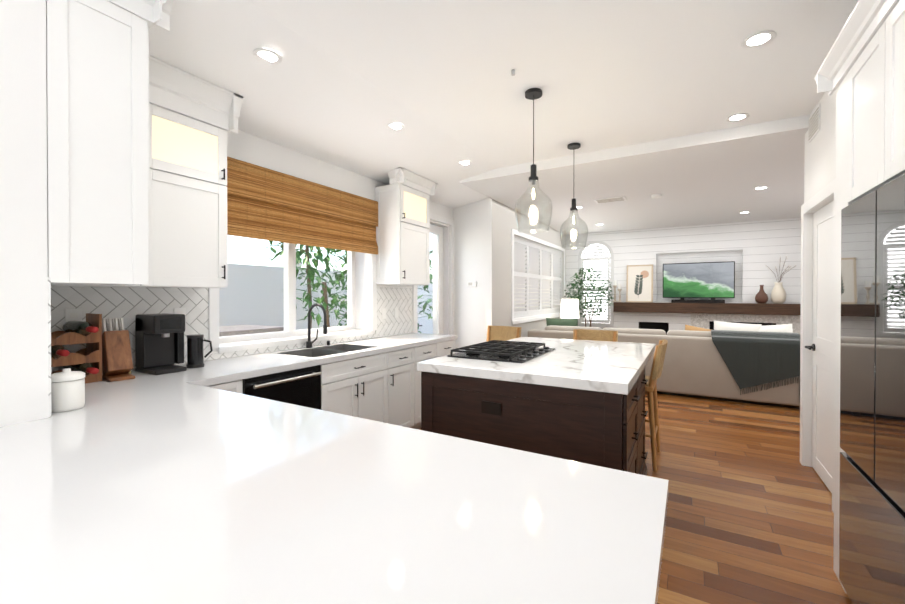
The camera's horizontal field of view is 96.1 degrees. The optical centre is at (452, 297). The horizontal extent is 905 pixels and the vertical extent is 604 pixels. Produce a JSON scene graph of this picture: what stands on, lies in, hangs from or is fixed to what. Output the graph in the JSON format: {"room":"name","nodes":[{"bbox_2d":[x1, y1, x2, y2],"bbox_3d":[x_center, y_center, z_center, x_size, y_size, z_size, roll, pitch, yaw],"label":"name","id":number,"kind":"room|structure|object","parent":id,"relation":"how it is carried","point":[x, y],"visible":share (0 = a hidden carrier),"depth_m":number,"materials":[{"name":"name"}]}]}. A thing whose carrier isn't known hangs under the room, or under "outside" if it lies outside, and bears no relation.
{"room":"kitchen","nodes":[
{"label":"kitchen","id":0,"kind":"room"},
{"bbox_2d":[0,0,48,426],"bbox_3d":[-2.529,-0.148,0.650,0.860,3.050,2.530,0,0,30],"label":"wall","id":1,"kind":"structure","parent":0,"point":[24,397],"depth_m":1.47,"materials":[{"name":"white paint"}]},
{"bbox_2d":[178,130,452,364],"bbox_3d":[-1.823,-0.164,2.999,0.316,3.050,7.300,0,0,30],"label":"wall","id":2,"kind":"structure","parent":0,"point":[249,148],"depth_m":3.81,"materials":[{"name":"white paint"}]},
{"bbox_2d":[48,277,59,416],"bbox_3d":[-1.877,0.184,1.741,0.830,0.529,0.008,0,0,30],"label":"tile backsplash","id":3,"kind":"structure","parent":2,"relation":"attached to","point":[53,291],"depth_m":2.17,"materials":[{"name":"white tile"}]},
{"bbox_2d":[46,0,157,287],"bbox_3d":[-1.804,-0.732,1.891,0.855,1.340,0.347,0,0,30],"label":"upper cabinet","id":4,"kind":"object","parent":2,"relation":"attached to","point":[136,164],"depth_m":1.68,"materials":[{"name":"white wood"}]},
{"bbox_2d":[158,100,233,287],"bbox_3d":[-1.779,-0.581,2.449,0.338,1.030,0.680,0,0,30],"label":"upper cabinet","id":5,"kind":"object","parent":2,"relation":"attached to","point":[192,150],"depth_m":2.47,"materials":[{"name":"white wood"}]},
{"bbox_2d":[60,286,411,374],"bbox_3d":[-1.378,0.162,3.476,0.008,0.549,3.510,0,0,30],"label":"tile backsplash","id":6,"kind":"structure","parent":2,"relation":"attached to","point":[127,304],"depth_m":2.71,"materials":[{"name":"white tile"}]},
{"bbox_2d":[65,308,81,322],"bbox_3d":[-2.088,0.116,2.240,0.008,0.116,0.072,0,0,30],"label":"electrical outlet plate","id":7,"kind":"object","parent":6,"relation":"attached to","point":[73,314],"depth_m":2.24,"materials":[{"name":"white plastic"}]},
{"bbox_2d":[174,308,185,324],"bbox_3d":[-1.816,0.123,2.707,0.008,0.116,0.072,0,0,30],"label":"electrical outlet plate","id":8,"kind":"object","parent":6,"relation":"attached to","point":[176,310],"depth_m":2.71,"materials":[{"name":"white plastic"}]},
{"bbox_2d":[382,308,385,318],"bbox_3d":[-0.760,0.171,4.523,0.006,0.116,0.072,0,0,30],"label":"electrical outlet plate","id":9,"kind":"object","parent":6,"relation":"attached to","point":[383,309],"depth_m":4.52,"materials":[{"name":"white plastic"}]},
{"bbox_2d":[394,308,398,317],"bbox_3d":[-0.650,0.170,4.713,0.006,0.116,0.072,0,0,30],"label":"electrical outlet plate","id":10,"kind":"object","parent":6,"relation":"attached to","point":[396,313],"depth_m":4.71,"materials":[{"name":"white plastic"}]},
{"bbox_2d":[219,237,354,343],"bbox_3d":[-1.512,-0.284,3.777,0.070,1.280,1.640,0,0,30],"label":"window","id":11,"kind":"structure","parent":2,"relation":"in","point":[289,290],"depth_m":3.76,"materials":[{"name":"white"}]},
{"bbox_2d":[226,156,377,254],"bbox_3d":[-1.255,-0.744,3.613,0.037,0.567,1.760,0,0,30],"label":"window shade","id":12,"kind":"object","parent":2,"relation":"attached to","point":[263,203],"visible":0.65,"depth_m":3.45,"materials":[{"name":"brown wood"}]},
{"bbox_2d":[344,343,359,346],"bbox_3d":[-0.849,0.552,3.764,0.436,0.229,0.003,0,0,30],"label":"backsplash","id":13,"kind":"structure","parent":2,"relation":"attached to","point":[345,344],"depth_m":3.83,"materials":[{"name":"white"}]},
{"bbox_2d":[375,168,429,284],"bbox_3d":[-0.551,-0.744,4.568,0.327,1.189,0.580,0,0,30],"label":"upper cabinet","id":14,"kind":"object","parent":2,"relation":"attached to","point":[402,231],"depth_m":4.36,"materials":[{"name":"white wood"}]},
{"bbox_2d":[417,220,448,334],"bbox_3d":[-0.337,0.155,5.491,0.180,2.380,0.840,0,0,30],"label":"window","id":15,"kind":"structure","parent":2,"relation":"attached to","point":[440,230],"depth_m":5.77,"materials":[{"name":"white"}]},
{"bbox_2d":[312,347,351,378],"bbox_3d":[-1.034,0.554,3.446,0.436,0.229,0.020,0,0,30],"label":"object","id":16,"kind":"structure","parent":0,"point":[315,350],"depth_m":3.45,"materials":[{"name":"white"}]},
{"bbox_2d":[332,355,375,382],"bbox_3d":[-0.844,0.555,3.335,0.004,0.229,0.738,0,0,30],"label":"drawer","id":17,"kind":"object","parent":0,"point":[366,366],"depth_m":3.26,"materials":[{"name":"white wood"}]},
{"bbox_2d":[453,198,491,352],"bbox_3d":[0.207,-0.183,5.896,0.910,3.050,0.250,0,0,30],"label":"wall","id":18,"kind":"structure","parent":0,"point":[472,262],"depth_m":5.70,"materials":[{"name":"white paint"}]},
{"bbox_2d":[467,281,476,286],"bbox_3d":[0.271,-0.197,5.699,0.140,0.080,0.023,0,0,30],"label":"switch","id":19,"kind":"object","parent":18,"relation":"attached to","point":[471,283],"visible":0.98,"depth_m":5.69,"materials":[{"name":"white plastic"}]},
{"bbox_2d":[149,0,857,234],"bbox_3d":[2.070,-1.578,2.835,7.200,0.620,11.350,0,0,30],"label":"ceiling","id":20,"kind":"structure","parent":0,"point":[640,101],"depth_m":2.80,"materials":[{"name":"white paint"}]},
{"bbox_2d":[253,48,281,64],"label":"recessed light","id":21,"kind":"object","parent":20,"relation":"in","point":[274,58],"depth_m":2.33,"materials":[{"name":"white"}]},
{"bbox_2d":[386,123,404,130],"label":"recessed light","id":22,"kind":"object","parent":20,"relation":"in","point":[398,126],"depth_m":3.31,"materials":[{"name":"white"}]},
{"bbox_2d":[458,161,471,165],"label":"recessed light","id":23,"kind":"object","parent":20,"relation":"in","point":[465,163],"depth_m":4.26,"materials":[{"name":"white"}]},
{"bbox_2d":[515,88,551,232],"bbox_3d":[0.566,-0.952,2.841,0.256,0.969,0.256,0,0,30],"label":"pendant light","id":24,"kind":"object","parent":20,"relation":"hanging from","point":[533,94],"visible":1,"depth_m":2.83,"materials":[{"name":"black"}]},
{"bbox_2d":[560,142,587,248],"bbox_3d":[1.145,-0.959,3.835,0.256,0.969,0.256,0,0,30],"label":"pendant light","id":25,"kind":"object","parent":20,"relation":"hanging from","point":[573,146],"visible":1,"depth_m":3.82,"materials":[{"name":"black"}]},
{"bbox_2d":[593,196,626,203],"bbox_3d":[2.168,-1.348,5.591,0.400,0.014,0.250,0,0,30],"label":"ceiling vent","id":26,"kind":"object","parent":20,"relation":"in","point":[611,199],"visible":1,"depth_m":5.54,"materials":[{"name":"white metal"}]},
{"bbox_2d":[651,193,661,197],"bbox_3d":[2.674,-1.336,5.326,0.130,0.034,0.130,0,0,30],"label":"smoke detector","id":27,"kind":"object","parent":20,"relation":"attached to","point":[658,195],"visible":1,"depth_m":5.28,"materials":[{"name":"white plastic"}]},
{"bbox_2d":[726,113,748,121],"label":"recessed light","id":28,"kind":"object","parent":20,"relation":"in","point":[741,116],"depth_m":3.23,"materials":[{"name":"white"}]},
{"bbox_2d":[741,31,775,48],"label":"recessed light","id":29,"kind":"object","parent":20,"relation":"in","point":[758,39],"depth_m":2.25,"materials":[{"name":"white"}]},
{"bbox_2d":[753,186,768,189],"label":"recessed light","id":30,"kind":"object","parent":20,"relation":"in","point":[764,187],"depth_m":5.00,"materials":[{"name":"white"}]},
{"bbox_2d":[492,199,565,336],"bbox_3d":[1.482,-0.193,7.382,0.240,3.050,4.097,0,0,30],"label":"wall","id":31,"kind":"structure","parent":0,"point":[504,223],"depth_m":6.00,"materials":[{"name":"grey paint"}]},
{"bbox_2d":[208,178,835,512],"bbox_3d":[1.733,0.117,5.091,3.760,2.460,7.310,0,0,30],"label":"door frame","id":32,"kind":"structure","parent":31,"relation":"attached to","point":[825,193],"depth_m":3.30,"materials":[{"name":"white wood"}]},
{"bbox_2d":[514,235,562,317],"bbox_3d":[1.602,-0.339,7.507,0.080,1.300,2.900,0,0,30],"label":"window shutters","id":33,"kind":"object","parent":31,"relation":"attached to","point":[528,261],"visible":0.92,"depth_m":7.30,"materials":[{"name":"white wood"}]},
{"bbox_2d":[419,391,851,603],"bbox_3d":[2.070,1.422,2.855,7.200,0.120,11.350,0,0,30],"label":"floor","id":34,"kind":"structure","parent":0,"point":[750,517],"depth_m":2.63,"materials":[{"name":"brown wood"}]},
{"bbox_2d":[204,375,247,394],"bbox_3d":[-1.603,0.925,2.470,0.629,0.880,0.307,0,0,30],"label":"base cabinet","id":35,"kind":"object","parent":34,"relation":"on","point":[241,385],"depth_m":2.39,"materials":[{"name":"white"}]},
{"bbox_2d":[0,383,668,603],"bbox_3d":[-0.731,0.474,1.077,2.260,0.040,1.169,0,0,30],"label":"countertop","id":36,"kind":"structure","parent":35,"relation":"on","point":[177,493],"depth_m":0.86,"materials":[{"name":"white stone"}]},
{"bbox_2d":[51,368,84,411],"bbox_3d":[-1.563,0.368,1.647,0.112,0.163,0.112,0,0,30],"label":"ceramic canister","id":37,"kind":"object","parent":36,"relation":"on","point":[67,389],"visible":0.9,"depth_m":1.61,"materials":[{"name":"white ceramic"}]},
{"bbox_2d":[248,359,331,410],"bbox_3d":[-1.375,0.922,2.861,0.629,0.880,0.722,0,0,30],"label":"dishwasher","id":38,"kind":"object","parent":34,"relation":"on","point":[310,386],"depth_m":2.79,"materials":[{"name":"black metal"}]},
{"bbox_2d":[332,375,375,418],"bbox_3d":[-1.034,1.018,3.449,0.465,0.680,0.760,0,0,30],"label":"base cabinet","id":39,"kind":"object","parent":34,"relation":"on","point":[353,396],"depth_m":3.27,"materials":[{"name":"white wood"}]},
{"bbox_2d":[340,343,419,426],"bbox_3d":[-0.743,0.915,3.951,0.626,0.880,0.521,0,0,30],"label":"base cabinet","id":40,"kind":"object","parent":34,"relation":"on","point":[397,375],"depth_m":3.77,"materials":[{"name":"white wood"}]},
{"bbox_2d":[85,333,455,398],"bbox_3d":[-1.100,0.459,3.323,0.637,0.040,3.509,0,0,30],"label":"countertop","id":41,"kind":"structure","parent":40,"relation":"on","point":[215,370],"depth_m":2.67,"materials":[{"name":"white stone"}]},
{"bbox_2d":[51,313,101,383],"bbox_3d":[-2.001,0.267,2.041,0.305,0.360,0.364,0,0,30],"label":"wine rack","id":42,"kind":"object","parent":41,"relation":"on","point":[87,360],"visible":0.54,"depth_m":2.12,"materials":[{"name":"brown wood"}]},
{"bbox_2d":[102,318,134,381],"bbox_3d":[-1.885,0.280,2.279,0.265,0.331,0.110,0,0,38],"label":"knife block","id":43,"kind":"object","parent":41,"relation":"on","point":[117,363],"visible":0.92,"depth_m":2.25,"materials":[{"name":"brown wood"}]},
{"bbox_2d":[135,313,212,374],"bbox_3d":[-1.724,0.271,2.543,0.250,0.345,0.347,0,0,30],"label":"coffee maker","id":44,"kind":"object","parent":41,"relation":"on","point":[159,344],"visible":1,"depth_m":2.45,"materials":[{"name":"black plastic"}]},
{"bbox_2d":[276,343,343,354],"bbox_3d":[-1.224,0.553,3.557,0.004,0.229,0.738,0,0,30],"label":"sink","id":45,"kind":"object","parent":41,"relation":"in","point":[336,346],"depth_m":3.49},
{"bbox_2d":[420,339,454,430],"bbox_3d":[-0.451,0.912,4.452,0.626,0.880,0.882,0,0,30],"label":"base cabinet","id":46,"kind":"object","parent":34,"relation":"on","point":[428,351],"depth_m":4.28,"materials":[{"name":"white wood"}]},
{"bbox_2d":[486,325,521,341],"bbox_3d":[0.507,0.852,4.890,0.480,0.996,0.522,0,0,38],"label":"stool","id":47,"kind":"object","parent":34,"relation":"on","point":[504,333],"visible":0.23,"depth_m":5.07,"materials":[{"name":"brown wood"}]},
{"bbox_2d":[417,357,650,475],"bbox_3d":[0.778,0.930,3.192,1.362,0.860,1.718,0,0,30],"label":"kitchen island","id":48,"kind":"object","parent":34,"relation":"on","point":[582,401],"depth_m":2.41,"materials":[{"name":"brown wood"}]},
{"bbox_2d":[417,337,655,392],"bbox_3d":[0.845,0.468,3.330,1.340,0.058,2.030,0,0,30],"label":"island countertop","id":49,"kind":"structure","parent":48,"relation":"on","point":[615,366],"depth_m":2.67,"materials":[{"name":"white stone"}]},
{"bbox_2d":[445,341,556,364],"bbox_3d":[0.416,0.412,3.238,0.590,0.053,0.800,0,0,30],"label":"cooktop","id":50,"kind":"object","parent":49,"relation":"in","point":[519,351],"depth_m":3.10,"materials":[{"name":"black metal"}]},
{"bbox_2d":[564,264,613,326],"bbox_3d":[2.688,0.329,8.037,0.969,1.997,0.843,0,0,30],"label":"ficus plant","id":51,"kind":"object","parent":34,"relation":"on","point":[585,298],"visible":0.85,"depth_m":7.97,"materials":[{"name":"green plant"}]},
{"bbox_2d":[573,329,617,341],"bbox_3d":[1.476,0.855,4.337,0.480,0.996,0.522,0,0,30],"label":"stool","id":52,"kind":"object","parent":34,"relation":"on","point":[595,335],"visible":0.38,"depth_m":4.52,"materials":[{"name":"brown wood"}]},
{"bbox_2d":[645,339,667,470],"bbox_3d":[1.548,0.861,3.485,0.522,0.996,0.480,0,0,30],"label":"stool","id":53,"kind":"object","parent":34,"relation":"on","point":[656,371],"visible":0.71,"depth_m":3.22,"materials":[{"name":"brown wood"}]},
{"bbox_2d":[528,318,799,405],"bbox_3d":[3.000,0.827,6.111,3.570,1.028,1.020,0,0,30],"label":"sofa","id":54,"kind":"object","parent":34,"relation":"on","point":[694,363],"visible":0.33,"depth_m":5.44,"materials":[{"name":"fabric"}]},
{"bbox_2d":[711,330,799,394],"bbox_3d":[3.892,0.830,5.208,0.980,0.777,0.443,0,0,30],"label":"throw blanket","id":55,"kind":"object","parent":54,"relation":"on","point":[752,359],"visible":0.83,"depth_m":5.04,"materials":[{"name":"grey fabric"}]},
{"bbox_2d":[814,0,904,603],"bbox_3d":[1.773,0.114,1.060,0.876,2.520,1.964,0,0,30],"label":"tall cabinet","id":56,"kind":"object","parent":34,"relation":"on","point":[861,71],"visible":1,"depth_m":1.59,"materials":[{"name":"white wood"}]},
{"bbox_3d":[2.207,1.050,7.661,0.500,0.560,0.500,0,0,30],"label":"side table","id":57,"kind":"object","parent":34,"relation":"on","visible":0},
{"bbox_2d":[560,299,578,318],"bbox_3d":[2.207,0.394,7.657,0.350,0.750,0.350,0,0,30],"label":"table lamp","id":58,"kind":"object","parent":57,"relation":"on","point":[569,308],"visible":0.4,"depth_m":7.51,"materials":[{"name":"white fabric"}]},
{"bbox_2d":[566,217,800,333],"bbox_3d":[5.046,-0.192,7.273,6.510,3.050,0.700,0,0,30],"label":"wall","id":59,"kind":"structure","parent":0,"point":[751,249],"depth_m":7.55,"materials":[{"name":"white"}]},
{"bbox_2d":[578,241,613,326],"bbox_3d":[3.008,-0.306,8.551,0.720,1.800,0.055,0,0,30],"label":"window shutters","id":60,"kind":"object","parent":59,"relation":"attached to","point":[599,254],"visible":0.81,"depth_m":8.52,"materials":[{"name":"white"}]},
{"bbox_2d":[613,302,800,314],"bbox_3d":[5.481,0.190,6.993,5.065,0.190,0.249,0,0,30],"label":"shelf","id":61,"kind":"object","parent":59,"relation":"attached to","point":[748,308],"visible":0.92,"depth_m":7.32,"materials":[{"name":"brown wood"}]},
{"bbox_2d":[613,281,621,301],"bbox_3d":[3.337,-0.134,8.234,0.180,0.440,0.090,0,0,30],"label":"candle holders","id":62,"kind":"object","parent":61,"relation":"on","point":[615,286],"visible":0.98,"depth_m":8.22,"materials":[{"name":"white ceramic"}]},
{"bbox_2d":[626,264,652,302],"bbox_3d":[3.722,-0.286,8.089,0.480,0.749,0.095,0,0,30],"label":"framed art","id":63,"kind":"object","parent":61,"relation":"on","point":[639,284],"visible":0.92,"depth_m":8.08,"materials":[{"name":"beige paper"}]},
{"bbox_2d":[663,261,734,302],"bbox_3d":[4.561,-0.285,7.572,1.150,0.750,0.090,0,0,30],"label":"screen","id":64,"kind":"object","parent":61,"relation":"on","point":[711,280],"visible":1,"depth_m":7.54,"materials":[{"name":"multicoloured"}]},
{"bbox_2d":[804,131,807,465],"bbox_3d":[4.113,-0.161,2.529,2.930,3.050,0.200,0,0,30],"label":"wall","id":65,"kind":"structure","parent":0,"point":[806,135],"depth_m":3.28,"materials":[{"name":"white paint"}]},
{"bbox_2d":[808,90,835,466],"bbox_3d":[2.516,-0.160,2.498,0.200,3.050,1.400,0,0,30],"label":"wall","id":66,"kind":"structure","parent":0,"point":[820,163],"depth_m":3.03,"materials":[{"name":"white paint"}]},
{"bbox_2d":[808,103,820,142],"bbox_3d":[2.731,-1.314,3.071,0.011,0.190,0.300,0,0,30],"label":"air vent","id":67,"kind":"object","parent":66,"relation":"in","point":[814,125],"visible":1,"depth_m":3.04,"materials":[{"name":"white metal"}]},
{"bbox_2d":[805,200,833,492],"bbox_3d":[2.682,0.340,2.925,0.099,2.028,0.792,0,0,30],"label":"door","id":68,"kind":"structure","parent":66,"relation":"in","point":[821,347],"depth_m":3.02,"materials":[{"name":"white wood"}]},
{"label":"outside","id":69,"kind":"structure","parent":0,"visible":0},
{"bbox_3d":[-4.855,1.408,8.650,10.600,0.130,18.000,0,0,30],"label":"ground","id":70,"kind":"structure","parent":69,"visible":0},
{"bbox_2d":[219,325,283,336],"bbox_3d":[-3.199,0.877,4.385,0.850,0.990,2.600,0,0,30],"label":"countertop","id":71,"kind":"structure","parent":70,"relation":"on","point":[251,329],"depth_m":5.04,"materials":[{"name":"stone"}]},
{"bbox_2d":[254,240,283,267],"label":"garden plants","id":72,"kind":"object","parent":70,"relation":"on","point":[281,244],"depth_m":6.11,"materials":[{"name":"green plant"}]},
{"bbox_2d":[296,244,346,328],"label":"garden plants","id":73,"kind":"object","parent":70,"relation":"on","point":[310,270],"depth_m":5.38,"materials":[{"name":"green plant"}]},
{"bbox_2d":[219,262,432,333],"bbox_3d":[-6.119,0.334,9.379,7.675,2.010,16.150,0,0,30],"label":"fence","id":74,"kind":"object","parent":70,"relation":"on","point":[267,308],"depth_m":6.97,"materials":[{"name":"white plastic"}]},
{"bbox_2d":[417,260,432,332],"label":"garden plants","id":75,"kind":"object","parent":70,"relation":"on","point":[431,277],"depth_m":8.51,"materials":[{"name":"green plant"}]}
]}

